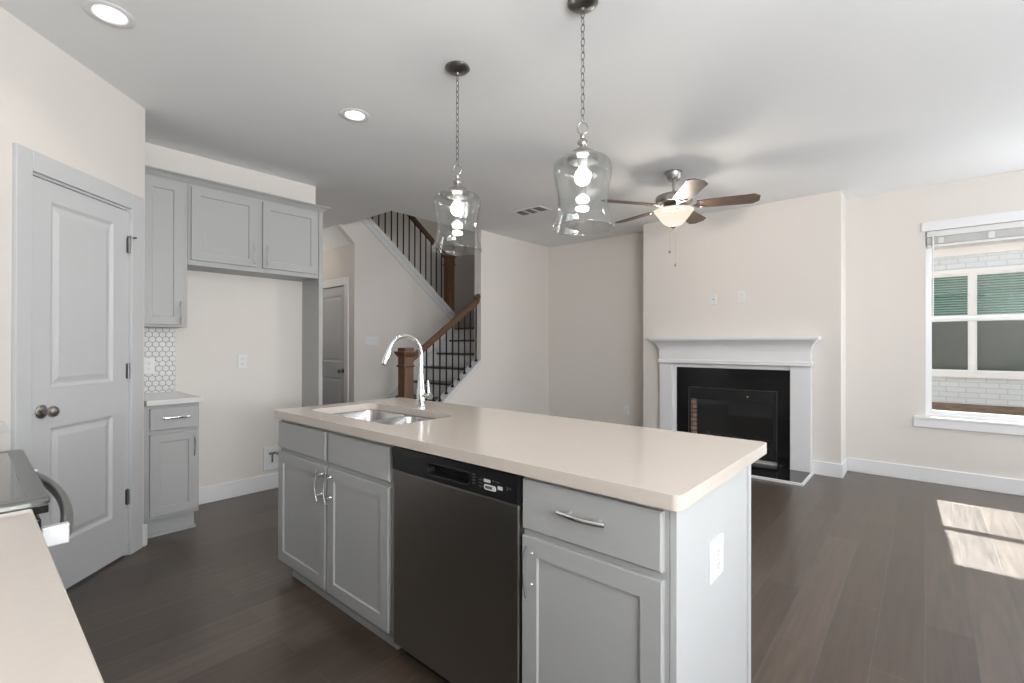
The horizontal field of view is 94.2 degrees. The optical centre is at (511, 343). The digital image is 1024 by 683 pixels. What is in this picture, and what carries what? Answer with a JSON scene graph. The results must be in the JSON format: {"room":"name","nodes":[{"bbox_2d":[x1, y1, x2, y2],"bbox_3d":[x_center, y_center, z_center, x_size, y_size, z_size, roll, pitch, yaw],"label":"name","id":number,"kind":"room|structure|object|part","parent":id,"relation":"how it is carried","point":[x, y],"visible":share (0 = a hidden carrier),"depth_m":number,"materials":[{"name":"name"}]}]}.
{"room":"kitchen","nodes":[
{"label":"kitchen","id":0,"kind":"room"},
{"bbox_2d":[0,6,144,523],"bbox_3d":[-2.329,-0.108,2.072,0.111,2.780,1.916,0,0,-4],"label":"wall","id":1,"kind":"structure","parent":0,"point":[52,105],"depth_m":2.37,"materials":[{"name":"paint"}]},
{"bbox_2d":[0,421,10,433],"bbox_3d":[-2.245,0.374,1.798,0.020,0.055,0.700,0,0,-4],"label":"counter side splash","id":2,"kind":"object","parent":1,"relation":"attached to","point":[4,428],"visible":1,"depth_m":2.11,"materials":[{"name":"white stone"}]},
{"bbox_2d":[11,143,143,588],"bbox_3d":[-2.328,0.185,2.580,0.186,2.198,0.830,0,0,-4],"label":"door","id":3,"kind":"structure","parent":1,"relation":"in","point":[78,236],"depth_m":2.54,"materials":[{"name":"white paint"}]},
{"bbox_3d":[-2.253,0.333,2.315,0.074,0.066,0.066,0,0,-4],"label":"knob","id":4,"kind":"part","parent":3,"relation":"part of","materials":[{"name":"silver metal"}]},
{"bbox_2d":[143,524,146,546],"bbox_3d":[-2.342,1.218,3.019,0.042,0.135,0.030,0,0,-4],"label":"baseboard","id":5,"kind":"structure","parent":1,"relation":"attached to","point":[144,525],"depth_m":3.02,"materials":[{"name":"white paint"}]},
{"bbox_2d":[323,244,349,401],"bbox_3d":[-3.000,-0.004,7.011,2.480,2.600,0.100,0,0,41],"label":"wall","id":6,"kind":"structure","parent":0,"point":[336,261],"depth_m":6.36,"materials":[{"name":"paint"}]},
{"bbox_2d":[322,277,348,404],"bbox_3d":[-2.480,0.218,6.473,0.940,2.155,0.110,0,0,41],"label":"door","id":7,"kind":"structure","parent":6,"relation":"in","point":[335,333],"depth_m":6.41,"materials":[{"name":"white paint"}]},
{"bbox_2d":[323,225,349,250],"bbox_3d":[-3.122,-1.495,6.872,2.480,0.420,0.280,0,0,41],"label":"ceiling","id":8,"kind":"structure","parent":0,"point":[332,237],"depth_m":6.24,"materials":[{"name":"paint"}]},
{"bbox_2d":[145,142,548,487],"bbox_3d":[-1.168,-0.096,5.435,0.132,2.780,5.170,0,0,41],"label":"wall","id":9,"kind":"structure","parent":0,"point":[229,316],"depth_m":4.20,"materials":[{"name":"paint"}]},
{"bbox_2d":[144,328,175,392],"bbox_3d":[-2.704,0.128,3.557,0.009,0.486,0.318,0,0,41],"label":"tile backsplash","id":10,"kind":"structure","parent":9,"relation":"attached to","point":[159,343],"depth_m":3.61,"materials":[{"name":"grey tile"}]},
{"bbox_2d":[144,358,154,373],"bbox_3d":[-2.704,0.171,3.543,0.008,0.118,0.073,0,0,41],"label":"wall outlet","id":11,"kind":"object","parent":10,"relation":"attached to","point":[149,363],"visible":0.88,"depth_m":3.54,"materials":[{"name":"white plastic"}]},
{"bbox_2d":[144,174,187,327],"bbox_3d":[-2.567,-0.643,3.439,0.371,1.053,0.313,0,0,41],"label":"upper cabinet","id":12,"kind":"object","parent":9,"relation":"attached to","point":[166,200],"visible":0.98,"depth_m":3.37,"materials":[{"name":"grey paint"}]},
{"bbox_3d":[-2.374,-0.219,3.408,0.041,0.160,0.014,0,0,41],"label":"handle","id":13,"kind":"part","parent":12,"relation":"part of","materials":[{"name":"silver metal"}]},
{"bbox_2d":[199,472,277,504],"bbox_3d":[-2.273,1.221,4.048,0.016,0.135,0.975,0,0,41],"label":"baseboard","id":14,"kind":"structure","parent":9,"relation":"attached to","point":[207,494],"depth_m":4.00,"materials":[{"name":"white paint"}]},
{"bbox_2d":[238,354,246,368],"bbox_3d":[-2.286,0.155,4.038,0.008,0.118,0.073,0,0,41],"label":"wall outlet","id":15,"kind":"object","parent":9,"relation":"attached to","point":[242,359],"visible":1,"depth_m":4.04,"materials":[{"name":"white plastic"}]},
{"bbox_2d":[187,183,318,281],"bbox_3d":[-2.138,-0.870,3.934,0.371,0.593,0.991,0,0,41],"label":"upper cabinet","id":16,"kind":"object","parent":9,"relation":"attached to","point":[228,233],"visible":1,"depth_m":3.79,"materials":[{"name":"grey paint"}]},
{"bbox_3d":[-2.201,-0.879,3.654,0.019,0.536,0.451,0,0,41],"label":"door","id":17,"kind":"part","parent":16,"relation":"part of","materials":[{"name":"grey paint"}]},
{"bbox_2d":[145,165,330,212],"bbox_3d":[-2.213,-1.190,3.849,0.367,0.044,1.393,0,0,41],"label":"crown molding","id":18,"kind":"structure","parent":16,"relation":"attached to","point":[149,170],"depth_m":3.66,"materials":[{"name":"grey paint"}]},
{"bbox_3d":[-2.048,-0.710,3.785,0.041,0.160,0.014,0,0,41],"label":"handle","id":19,"kind":"part","parent":16,"relation":"part of","materials":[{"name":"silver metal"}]},
{"bbox_3d":[-1.983,-0.710,3.860,0.041,0.160,0.014,0,0,41],"label":"handle","id":20,"kind":"part","parent":16,"relation":"part of","materials":[{"name":"silver metal"}]},
{"bbox_3d":[-1.872,-0.877,4.033,0.019,0.536,0.458,0,0,41],"label":"door","id":21,"kind":"part","parent":16,"relation":"part of","materials":[{"name":"grey paint"}]},
{"bbox_2d":[263,445,280,470],"bbox_3d":[-2.109,1.014,4.234,0.018,0.210,0.190,0,0,41],"label":"box","id":22,"kind":"object","parent":9,"relation":"attached to","point":[270,453],"visible":0.56,"depth_m":4.21,"materials":[{"name":"white plastic"}]},
{"bbox_2d":[335,220,449,401],"bbox_3d":[-1.603,-0.298,6.653,0.100,3.190,1.950,0,0,41],"label":"wall","id":23,"kind":"structure","parent":0,"point":[386,302],"depth_m":6.38,"materials":[{"name":"paint"}]},
{"bbox_2d":[365,336,377,344],"bbox_3d":[-1.847,-0.029,6.282,0.016,0.118,0.200,0,0,41],"label":"switch plate","id":24,"kind":"object","parent":23,"relation":"attached to","point":[369,340],"visible":1,"depth_m":6.28,"materials":[{"name":"white plastic"}]},
{"bbox_2d":[371,211,452,299],"bbox_3d":[-2.784,-1.954,6.941,0.100,4.100,5.025,0,0,41],"label":"wall","id":25,"kind":"structure","parent":0,"point":[445,233],"depth_m":8.28,"materials":[{"name":"paint"}]},
{"bbox_2d":[0,0,1023,247],"bbox_3d":[0.251,-1.630,3.344,12.200,0.280,6.730,0,0,41],"label":"ceiling","id":26,"kind":"structure","parent":0,"point":[775,100],"depth_m":2.82,"materials":[{"name":"paint"}]},
{"bbox_2d":[82,0,135,28],"bbox_3d":[-1.827,-1.517,2.164,0.188,0.055,0.188,0,0,41],"label":"recessed light","id":27,"kind":"object","parent":26,"relation":"in","point":[108,13],"visible":0.91,"depth_m":2.19,"materials":[{"name":"white paint"}]},
{"bbox_2d":[340,108,369,121],"bbox_3d":[-1.026,-1.513,3.113,0.188,0.055,0.188,0,0,41],"label":"recessed light","id":28,"kind":"object","parent":26,"relation":"in","point":[351,114],"visible":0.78,"depth_m":3.15,"materials":[{"name":"white paint"}]},
{"bbox_2d":[432,61,481,255],"bbox_3d":[-0.296,-0.996,2.578,0.271,0.994,0.271,0,0,41],"label":"pendant light","id":29,"kind":"object","parent":26,"relation":"hanging from","point":[457,192],"visible":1,"depth_m":2.56,"materials":[{"name":"clear glass"}]},
{"bbox_3d":[-0.297,-0.650,2.577,0.271,0.303,0.271,0,0,41],"label":"lamp shade","id":30,"kind":"part","parent":29,"relation":"part of","materials":[{"name":"clear glass"}]},
{"bbox_2d":[454,192,460,200],"bbox_3d":[-0.296,-0.804,2.577,0.040,0.067,0.040,0,0,41],"label":"socket","id":31,"kind":"object","parent":29,"relation":"attached to","point":[457,196],"depth_m":2.56,"materials":[{"name":"white plastic"}]},
{"bbox_3d":[-0.296,-1.210,2.578,0.016,0.498,0.016,0,0,-4],"label":"chain","id":32,"kind":"part","parent":29,"relation":"part of","materials":[{"name":"silver metal"}]},
{"bbox_3d":[-0.296,-0.733,2.577,0.069,0.088,0.069,0,0,41],"label":"bulb","id":33,"kind":"part","parent":29,"relation":"part of","materials":[{"name":"white glass"}]},
{"bbox_2d":[511,205,550,216],"bbox_3d":[0.212,-1.480,5.336,0.410,0.006,0.216,0,0,41],"label":"ceiling vent","id":34,"kind":"object","parent":26,"relation":"in","point":[537,209],"visible":1,"depth_m":5.34,"materials":[{"name":"white metal"}]},
{"bbox_2d":[551,0,613,235],"bbox_3d":[0.309,-0.996,2.082,0.271,0.994,0.271,0,0,41],"label":"pendant light","id":35,"kind":"object","parent":26,"relation":"hanging from","point":[582,157],"visible":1,"depth_m":2.07,"materials":[{"name":"clear glass"}]},
{"bbox_2d":[578,155,586,167],"bbox_3d":[0.309,-0.805,2.082,0.040,0.067,0.040,0,0,41],"label":"socket","id":36,"kind":"object","parent":35,"relation":"attached to","point":[582,160],"depth_m":2.07,"materials":[{"name":"white plastic"}]},
{"bbox_3d":[0.309,-0.651,2.081,0.271,0.303,0.271,0,0,41],"label":"lamp shade","id":37,"kind":"part","parent":35,"relation":"part of","materials":[{"name":"clear glass"}]},
{"bbox_3d":[0.309,-1.210,2.083,0.016,0.498,0.016,0,0,-4],"label":"chain","id":38,"kind":"part","parent":35,"relation":"part of","materials":[{"name":"silver metal"}]},
{"bbox_3d":[0.309,-0.734,2.081,0.069,0.088,0.069,0,0,41],"label":"bulb","id":39,"kind":"part","parent":35,"relation":"part of","materials":[{"name":"white glass"}]},
{"bbox_2d":[601,169,760,266],"bbox_3d":[1.431,-1.074,4.168,1.294,0.820,1.242,0,0,41],"label":"ceiling fan","id":40,"kind":"object","parent":26,"relation":"hanging from","point":[673,210],"visible":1,"depth_m":4.02,"materials":[{"name":"brown wood"}]},
{"bbox_3d":[0.990,-1.188,4.022,0.483,0.039,0.158,0,0,-15],"label":"blade","id":41,"kind":"part","parent":40,"relation":"part of","materials":[{"name":"brown wood"}]},
{"bbox_3d":[1.174,-1.187,4.489,0.158,0.039,0.483,0,0,-33],"label":"blade","id":42,"kind":"part","parent":40,"relation":"part of","materials":[{"name":"brown wood"}]},
{"bbox_3d":[1.403,-1.084,4.129,0.332,0.142,0.332,0,0,41],"label":"lamp shade","id":43,"kind":"part","parent":40,"relation":"part of","materials":[{"name":"white glass"}]},
{"bbox_3d":[1.378,-1.189,3.704,0.158,0.039,0.483,0,0,3],"label":"blade","id":44,"kind":"part","parent":40,"relation":"part of","materials":[{"name":"brown wood"}]},
{"bbox_3d":[1.674,-1.186,4.459,0.158,0.039,0.483,0,0,39],"label":"blade","id":45,"kind":"part","parent":40,"relation":"part of","materials":[{"name":"brown wood"}]},
{"bbox_3d":[1.800,-1.187,3.974,0.483,0.039,0.158,0,0,21],"label":"blade","id":46,"kind":"part","parent":40,"relation":"part of","materials":[{"name":"brown wood"}]},
{"bbox_2d":[66,471,1023,682],"bbox_3d":[0.246,1.340,3.335,12.200,0.100,6.730,0,0,41],"label":"floor","id":47,"kind":"structure","parent":0,"point":[857,577],"depth_m":2.38,"materials":[{"name":"brown wood"}]},
{"bbox_2d":[0,449,72,546],"bbox_3d":[-1.557,0.716,1.097,0.775,1.070,0.779,0,0,41],"label":"electric range","id":48,"kind":"object","parent":47,"relation":"on","point":[22,487],"visible":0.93,"depth_m":1.17,"materials":[{"name":"silver metal"}]},
{"bbox_2d":[0,449,49,514],"bbox_3d":[-1.572,0.368,1.080,0.775,0.034,0.693,0,0,41],"label":"cooktop","id":49,"kind":"object","parent":48,"relation":"in","point":[21,488],"depth_m":1.17,"materials":[{"name":"silver metal"}]},
{"bbox_3d":[-1.367,0.739,1.317,0.767,0.685,0.032,0,0,41],"label":"oven door","id":50,"kind":"part","parent":48,"relation":"part of","materials":[{"name":"black plastic"}]},
{"bbox_3d":[-1.319,0.446,1.371,0.735,0.035,0.054,0,0,41],"label":"handle","id":51,"kind":"part","parent":48,"relation":"part of","materials":[{"name":"silver metal"}]},
{"bbox_2d":[144,402,198,538],"bbox_3d":[-2.469,0.846,3.358,0.620,0.879,0.308,0,0,41],"label":"base cabinet","id":52,"kind":"object","parent":47,"relation":"on","point":[171,432],"visible":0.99,"depth_m":3.19,"materials":[{"name":"grey paint"}]},
{"bbox_2d":[144,391,202,405],"bbox_3d":[-2.468,0.389,3.371,0.607,0.034,0.318,0,0,41],"label":"countertop","id":53,"kind":"structure","parent":52,"relation":"on","point":[160,398],"depth_m":3.25,"materials":[{"name":"white stone"}]},
{"bbox_3d":[-2.266,0.501,3.196,0.019,0.146,0.270,0,0,41],"label":"drawer","id":54,"kind":"part","parent":52,"relation":"part of","materials":[{"name":"grey paint"}]},
{"bbox_3d":[-2.267,0.868,3.195,0.019,0.536,0.270,0,0,41],"label":"door","id":55,"kind":"part","parent":52,"relation":"part of","materials":[{"name":"grey paint"}]},
{"bbox_3d":[-2.241,0.494,3.182,0.038,0.015,0.158,0,0,41],"label":"handle","id":56,"kind":"part","parent":52,"relation":"part of","materials":[{"name":"silver metal"}]},
{"bbox_3d":[-2.174,0.688,3.257,0.041,0.160,0.014,0,0,41],"label":"handle","id":57,"kind":"part","parent":52,"relation":"part of","materials":[{"name":"silver metal"}]},
{"bbox_2d":[302,212,322,406],"bbox_3d":[-1.822,0.062,4.337,0.318,2.455,0.034,0,0,41],"label":"panel","id":58,"kind":"object","parent":47,"relation":"on","point":[312,290],"visible":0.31,"depth_m":4.29,"materials":[{"name":"grey paint"}]},
{"bbox_2d":[278,419,400,649],"bbox_3d":[-0.706,0.850,2.545,1.067,0.872,0.696,0,0,41],"label":"base cabinet","id":59,"kind":"object","parent":47,"relation":"on","point":[336,489],"visible":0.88,"depth_m":2.23,"materials":[{"name":"grey paint"}]},
{"bbox_3d":[-1.102,0.902,2.494,0.522,0.604,0.019,0,0,41],"label":"door","id":60,"kind":"part","parent":59,"relation":"part of","materials":[{"name":"grey paint"}]},
{"bbox_3d":[-1.101,0.505,2.495,0.522,0.143,0.019,0,0,41],"label":"false drawer","id":61,"kind":"part","parent":59,"relation":"part of","materials":[{"name":"grey paint"}]},
{"bbox_3d":[-0.947,0.690,2.320,0.014,0.160,0.041,0,0,41],"label":"handle","id":62,"kind":"part","parent":59,"relation":"part of","materials":[{"name":"silver metal"}]},
{"bbox_3d":[-0.884,0.690,2.266,0.014,0.160,0.041,0,0,41],"label":"handle","id":63,"kind":"part","parent":59,"relation":"part of","materials":[{"name":"silver metal"}]},
{"bbox_3d":[-0.698,0.901,2.143,0.503,0.604,0.019,0,0,41],"label":"door","id":64,"kind":"part","parent":59,"relation":"part of","materials":[{"name":"grey paint"}]},
{"bbox_3d":[-0.693,0.505,2.140,0.504,0.143,0.019,0,0,41],"label":"false drawer","id":65,"kind":"part","parent":59,"relation":"part of","materials":[{"name":"grey paint"}]},
{"bbox_2d":[275,397,766,511],"bbox_3d":[-0.184,0.392,2.224,2.300,0.040,0.854,0,0,41],"label":"countertop","id":66,"kind":"structure","parent":59,"relation":"on","point":[670,470],"depth_m":1.73,"materials":[{"name":"beige stone"}]},
{"bbox_2d":[334,410,432,424],"bbox_3d":[-0.706,0.522,2.566,0.830,0.218,0.452,0,0,41],"label":"sink","id":67,"kind":"object","parent":66,"relation":"in","point":[378,416],"visible":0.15,"depth_m":2.83,"materials":[{"name":"metal"}]},
{"bbox_3d":[-0.857,0.521,2.696,0.371,0.216,0.400,0,0,41],"label":"bowl","id":68,"kind":"part","parent":67,"relation":"part of","materials":[{"name":"metal"}]},
{"bbox_3d":[-0.556,0.521,2.436,0.373,0.216,0.400,0,0,41],"label":"bowl","id":69,"kind":"part","parent":67,"relation":"part of","materials":[{"name":"metal"}]},
{"bbox_2d":[381,334,432,407],"bbox_3d":[-0.587,0.159,2.669,0.120,0.426,0.297,0,0,41],"label":"kitchen faucet","id":70,"kind":"object","parent":66,"relation":"on","point":[421,395],"visible":1,"depth_m":2.75,"materials":[{"name":"silver metal"}]},
{"bbox_3d":[-0.602,0.014,2.697,0.025,0.136,0.242,0,0,41],"label":"spout","id":71,"kind":"part","parent":70,"relation":"part of","materials":[{"name":"silver metal"}]},
{"bbox_3d":[-0.479,0.256,2.733,0.027,0.087,0.017,0,0,41],"label":"lever","id":72,"kind":"part","parent":70,"relation":"part of","materials":[{"name":"silver metal"}]},
{"bbox_2d":[361,211,480,402],"bbox_3d":[-1.205,-0.709,6.968,2.246,4.016,2.903,0,0,41],"label":"staircase","id":73,"kind":"structure","parent":47,"relation":"on","point":[451,363],"depth_m":6.66,"materials":[{"name":"paint"}]},
{"bbox_3d":[-1.204,0.698,5.394,0.125,1.193,0.125,0,0,41],"label":"newel post","id":74,"kind":"part","parent":73,"relation":"part of","materials":[{"name":"brown wood"}]},
{"bbox_3d":[-1.605,-2.003,6.645,0.062,1.433,1.822,0,0,41],"label":"handrail","id":75,"kind":"part","parent":73,"relation":"part of","materials":[{"name":"brown wood"}]},
{"bbox_3d":[-0.805,-0.190,5.856,0.062,0.855,1.100,0,0,41],"label":"handrail","id":76,"kind":"part","parent":73,"relation":"part of","materials":[{"name":"brown wood"}]},
{"bbox_3d":[-0.975,-0.907,7.378,0.120,0.925,0.120,0,0,41],"label":"newel post","id":77,"kind":"part","parent":73,"relation":"part of","materials":[{"name":"brown wood"}]},
{"bbox_3d":[-0.568,-0.102,7.823,2.086,0.221,0.772,0,0,41],"label":"landing frame","id":78,"kind":"part","parent":73,"relation":"part of","materials":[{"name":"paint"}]},
{"bbox_2d":[393,446,523,682],"bbox_3d":[-0.028,0.853,1.950,0.665,0.866,0.634,0,0,41],"label":"dishwasher","id":79,"kind":"object","parent":47,"relation":"on","point":[458,525],"visible":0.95,"depth_m":1.68,"materials":[{"name":"grey metal"}]},
{"bbox_3d":[-0.188,1.251,1.766,0.645,0.068,0.020,0,0,41],"label":"toe panel","id":80,"kind":"part","parent":79,"relation":"part of","materials":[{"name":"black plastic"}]},
{"bbox_3d":[-0.220,0.463,1.729,0.665,0.089,0.040,0,0,41],"label":"control panel","id":81,"kind":"part","parent":79,"relation":"part of","materials":[{"name":"black plastic"}]},
{"bbox_2d":[522,476,669,682],"bbox_3d":[0.402,0.849,1.572,0.476,0.872,0.680,0,0,41],"label":"base cabinet","id":82,"kind":"object","parent":47,"relation":"on","point":[596,567],"visible":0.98,"depth_m":1.33,"materials":[{"name":"grey paint"}]},
{"bbox_3d":[0.045,0.700,1.460,0.014,0.160,0.041,0,0,41],"label":"handle","id":83,"kind":"part","parent":82,"relation":"part of","materials":[{"name":"silver metal"}]},
{"bbox_3d":[0.192,0.492,1.335,0.158,0.015,0.038,0,0,41],"label":"handle","id":84,"kind":"part","parent":82,"relation":"part of","materials":[{"name":"silver metal"}]},
{"bbox_3d":[0.210,0.504,1.357,0.457,0.154,0.019,0,0,41],"label":"drawer","id":85,"kind":"part","parent":82,"relation":"part of","materials":[{"name":"grey paint"}]},
{"bbox_2d":[670,465,750,682],"bbox_3d":[0.621,0.848,1.444,0.028,0.874,0.653,0,0,41],"label":"island end panel","id":86,"kind":"object","parent":47,"relation":"on","point":[710,625],"visible":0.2,"depth_m":1.39,"materials":[{"name":"grey paint"}]},
{"bbox_2d":[709,533,722,584],"bbox_3d":[0.607,0.637,1.410,0.008,0.118,0.115,0,0,41],"label":"wall outlet","id":87,"kind":"object","parent":86,"relation":"attached to","point":[716,546],"visible":1,"depth_m":1.40,"materials":[{"name":"white plastic"}]},
{"bbox_2d":[716,546,719,556],"bbox_3d":[0.609,0.617,1.408,0.003,0.029,0.034,0,0,41],"label":"receptacle","id":88,"kind":"object","parent":87,"relation":"attached to","point":[717,547],"depth_m":1.41,"materials":[{"name":"white plastic"}]},
{"bbox_2d":[716,560,719,570],"bbox_3d":[0.609,0.657,1.408,0.003,0.029,0.034,0,0,41],"label":"receptacle","id":89,"kind":"object","parent":87,"relation":"attached to","point":[717,561],"depth_m":1.41,"materials":[{"name":"white plastic"}]},
{"bbox_2d":[751,463,813,485],"bbox_3d":[2.216,1.287,5.051,1.608,0.023,0.566,0,0,41],"label":"hearth","id":90,"kind":"object","parent":47,"relation":"on","point":[759,471],"visible":0.43,"depth_m":4.63,"materials":[{"name":"black stone"}]},
{"bbox_3d":[-0.259,0.842,-0.070,2.700,0.875,0.671,0,0,41],"label":"base cabinet","id":91,"kind":"object","parent":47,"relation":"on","visible":0},
{"bbox_2d":[0,509,103,682],"bbox_3d":[-0.271,0.384,-0.082,2.702,0.038,0.681,0,0,41],"label":"countertop","id":92,"kind":"structure","parent":91,"relation":"on","point":[43,639],"depth_m":0.64,"materials":[{"name":"beige stone"}]},
{"bbox_2d":[453,226,642,426],"bbox_3d":[0.399,-1.347,7.596,4.049,5.300,0.140,0,0,41],"label":"wall","id":93,"kind":"structure","parent":0,"point":[596,286],"depth_m":6.85,"materials":[{"name":"paint"}]},
{"bbox_2d":[624,406,628,414],"bbox_3d":[1.558,0.917,6.481,0.073,0.118,0.008,0,0,41],"label":"wall outlet","id":94,"kind":"object","parent":93,"relation":"attached to","point":[626,408],"visible":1,"depth_m":6.48,"materials":[{"name":"white plastic"}]},
{"bbox_2d":[643,190,845,472],"bbox_3d":[2.575,-0.089,5.458,2.039,2.780,0.510,0,0,41],"label":"wall","id":95,"kind":"structure","parent":0,"point":[788,257],"depth_m":5.05,"materials":[{"name":"paint"}]},
{"bbox_2d":[710,294,716,304],"bbox_3d":[2.272,-0.495,5.374,0.073,0.118,0.016,0,0,41],"label":"cable plate","id":96,"kind":"object","parent":95,"relation":"attached to","point":[713,297],"visible":1,"depth_m":5.37,"materials":[{"name":"white plastic"}]},
{"bbox_2d":[677,367,789,468],"bbox_3d":[2.402,0.778,5.244,1.181,1.000,0.033,0,0,41],"label":"fireplace surround","id":97,"kind":"object","parent":95,"relation":"attached to","point":[746,379],"visible":0.77,"depth_m":5.13,"materials":[{"name":"black stone"}]},
{"bbox_2d":[688,387,777,462],"bbox_3d":[2.403,0.867,5.223,0.913,0.725,0.063,0,0,41],"label":"electric fireplace","id":98,"kind":"object","parent":97,"relation":"in","point":[731,413],"visible":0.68,"depth_m":5.20,"materials":[{"name":"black glass"}]},
{"bbox_3d":[2.059,0.868,5.520,0.004,0.725,0.063,0,0,41],"label":"edge trim","id":99,"kind":"part","parent":98,"relation":"part of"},
{"bbox_3d":[2.746,0.867,4.925,0.004,0.725,0.063,0,0,41],"label":"edge trim","id":100,"kind":"part","parent":98,"relation":"part of","materials":[{"name":"black metal"}]},
{"bbox_2d":[649,336,821,472],"bbox_3d":[2.345,0.606,5.187,1.717,1.344,0.196,0,0,41],"label":"fireplace mantel","id":101,"kind":"object","parent":95,"relation":"attached to","point":[792,353],"visible":0.86,"depth_m":4.98,"materials":[{"name":"white paint"}]},
{"bbox_2d":[738,291,744,301],"bbox_3d":[2.501,-0.505,5.181,0.073,0.118,0.008,0,0,41],"label":"wall outlet","id":102,"kind":"object","parent":95,"relation":"attached to","point":[741,295],"visible":1,"depth_m":5.18,"materials":[{"name":"white plastic"}]},
{"bbox_2d":[812,458,847,477],"bbox_3d":[2.516,1.233,5.389,2.071,0.135,0.370,0,0,41],"label":"baseboard","id":103,"kind":"structure","parent":95,"relation":"attached to","point":[830,469],"depth_m":4.66,"materials":[{"name":"white paint"}]},
{"bbox_2d":[846,170,1023,479],"bbox_3d":[5.189,-0.091,3.436,4.662,2.780,0.140,0,0,41],"label":"wall","id":104,"kind":"structure","parent":0,"point":[886,262],"depth_m":4.59,"materials":[{"name":"paint"}]},
{"bbox_2d":[848,457,1023,495],"bbox_3d":[5.161,1.231,3.351,4.596,0.135,0.016,0,0,41],"label":"baseboard","id":105,"kind":"structure","parent":104,"relation":"in","point":[924,474],"depth_m":4.39,"materials":[{"name":"white paint"}]},
{"bbox_2d":[913,210,1023,435],"bbox_3d":[4.271,-0.174,4.211,1.101,1.921,0.161,0,0,41],"label":"window","id":106,"kind":"structure","parent":104,"relation":"in","point":[991,426],"depth_m":4.33,"materials":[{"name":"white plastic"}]},
{"bbox_3d":[4.307,-0.612,4.252,0.873,0.823,0.030,0,0,41],"label":"sash","id":107,"kind":"part","parent":106,"relation":"part of","materials":[{"name":"white plastic"}]},
{"bbox_3d":[4.230,-1.091,4.164,0.985,0.086,0.022,0,0,41],"label":"head casing","id":108,"kind":"part","parent":106,"relation":"part of","materials":[{"name":"white paint"}]},
{"bbox_2d":[927,221,1023,316],"bbox_3d":[4.244,-0.643,4.180,0.909,0.805,0.058,0,0,41],"label":"window blind","id":109,"kind":"object","parent":106,"relation":"attached to","point":[1010,230],"visible":1,"depth_m":4.27,"materials":[{"name":"white plastic"}]},
{"bbox_3d":[4.250,-0.909,4.187,0.901,0.025,0.040,0,0,41],"label":"rail","id":110,"kind":"part","parent":109,"relation":"part of","materials":[{"name":"white plastic"}]},
{"bbox_3d":[4.281,0.212,4.222,0.873,0.902,0.030,0,0,41],"label":"sash","id":111,"kind":"part","parent":106,"relation":"part of","materials":[{"name":"white plastic"}]},
{"label":"outside","id":112,"kind":"structure","parent":0,"visible":0},
{"bbox_2d":[932,402,1023,415],"bbox_3d":[6.839,1.386,6.357,16.000,1.050,6.425,0,0,41],"label":"ground","id":113,"kind":"structure","parent":112,"point":[975,408],"depth_m":6.54,"materials":[{"name":"brown soil"}]},
{"bbox_2d":[932,239,1023,406],"bbox_3d":[7.800,-0.634,7.468,10.600,4.700,3.500,0,0,41],"label":"house","id":114,"kind":"structure","parent":113,"relation":"on","point":[974,362],"depth_m":6.81,"materials":[{"name":"white paint"}]},
{"bbox_2d":[934,277,967,315],"bbox_3d":[6.316,-0.702,7.218,0.865,0.595,0.027,0,0,41],"label":"blind","id":115,"kind":"object","parent":114,"relation":"hanging from","point":[950,293],"depth_m":7.06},
{"bbox_3d":[6.594,0.458,6.808,2.040,0.067,0.070,0,0,41],"label":"sill","id":116,"kind":"part","parent":114,"relation":"part of","materials":[{"name":"white wood"}]},
{"bbox_2d":[977,273,1023,314],"bbox_3d":[7.036,-0.703,6.594,0.870,0.595,0.027,0,0,41],"label":"blind","id":117,"kind":"object","parent":114,"relation":"hanging from","point":[1003,293],"depth_m":6.72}
]}

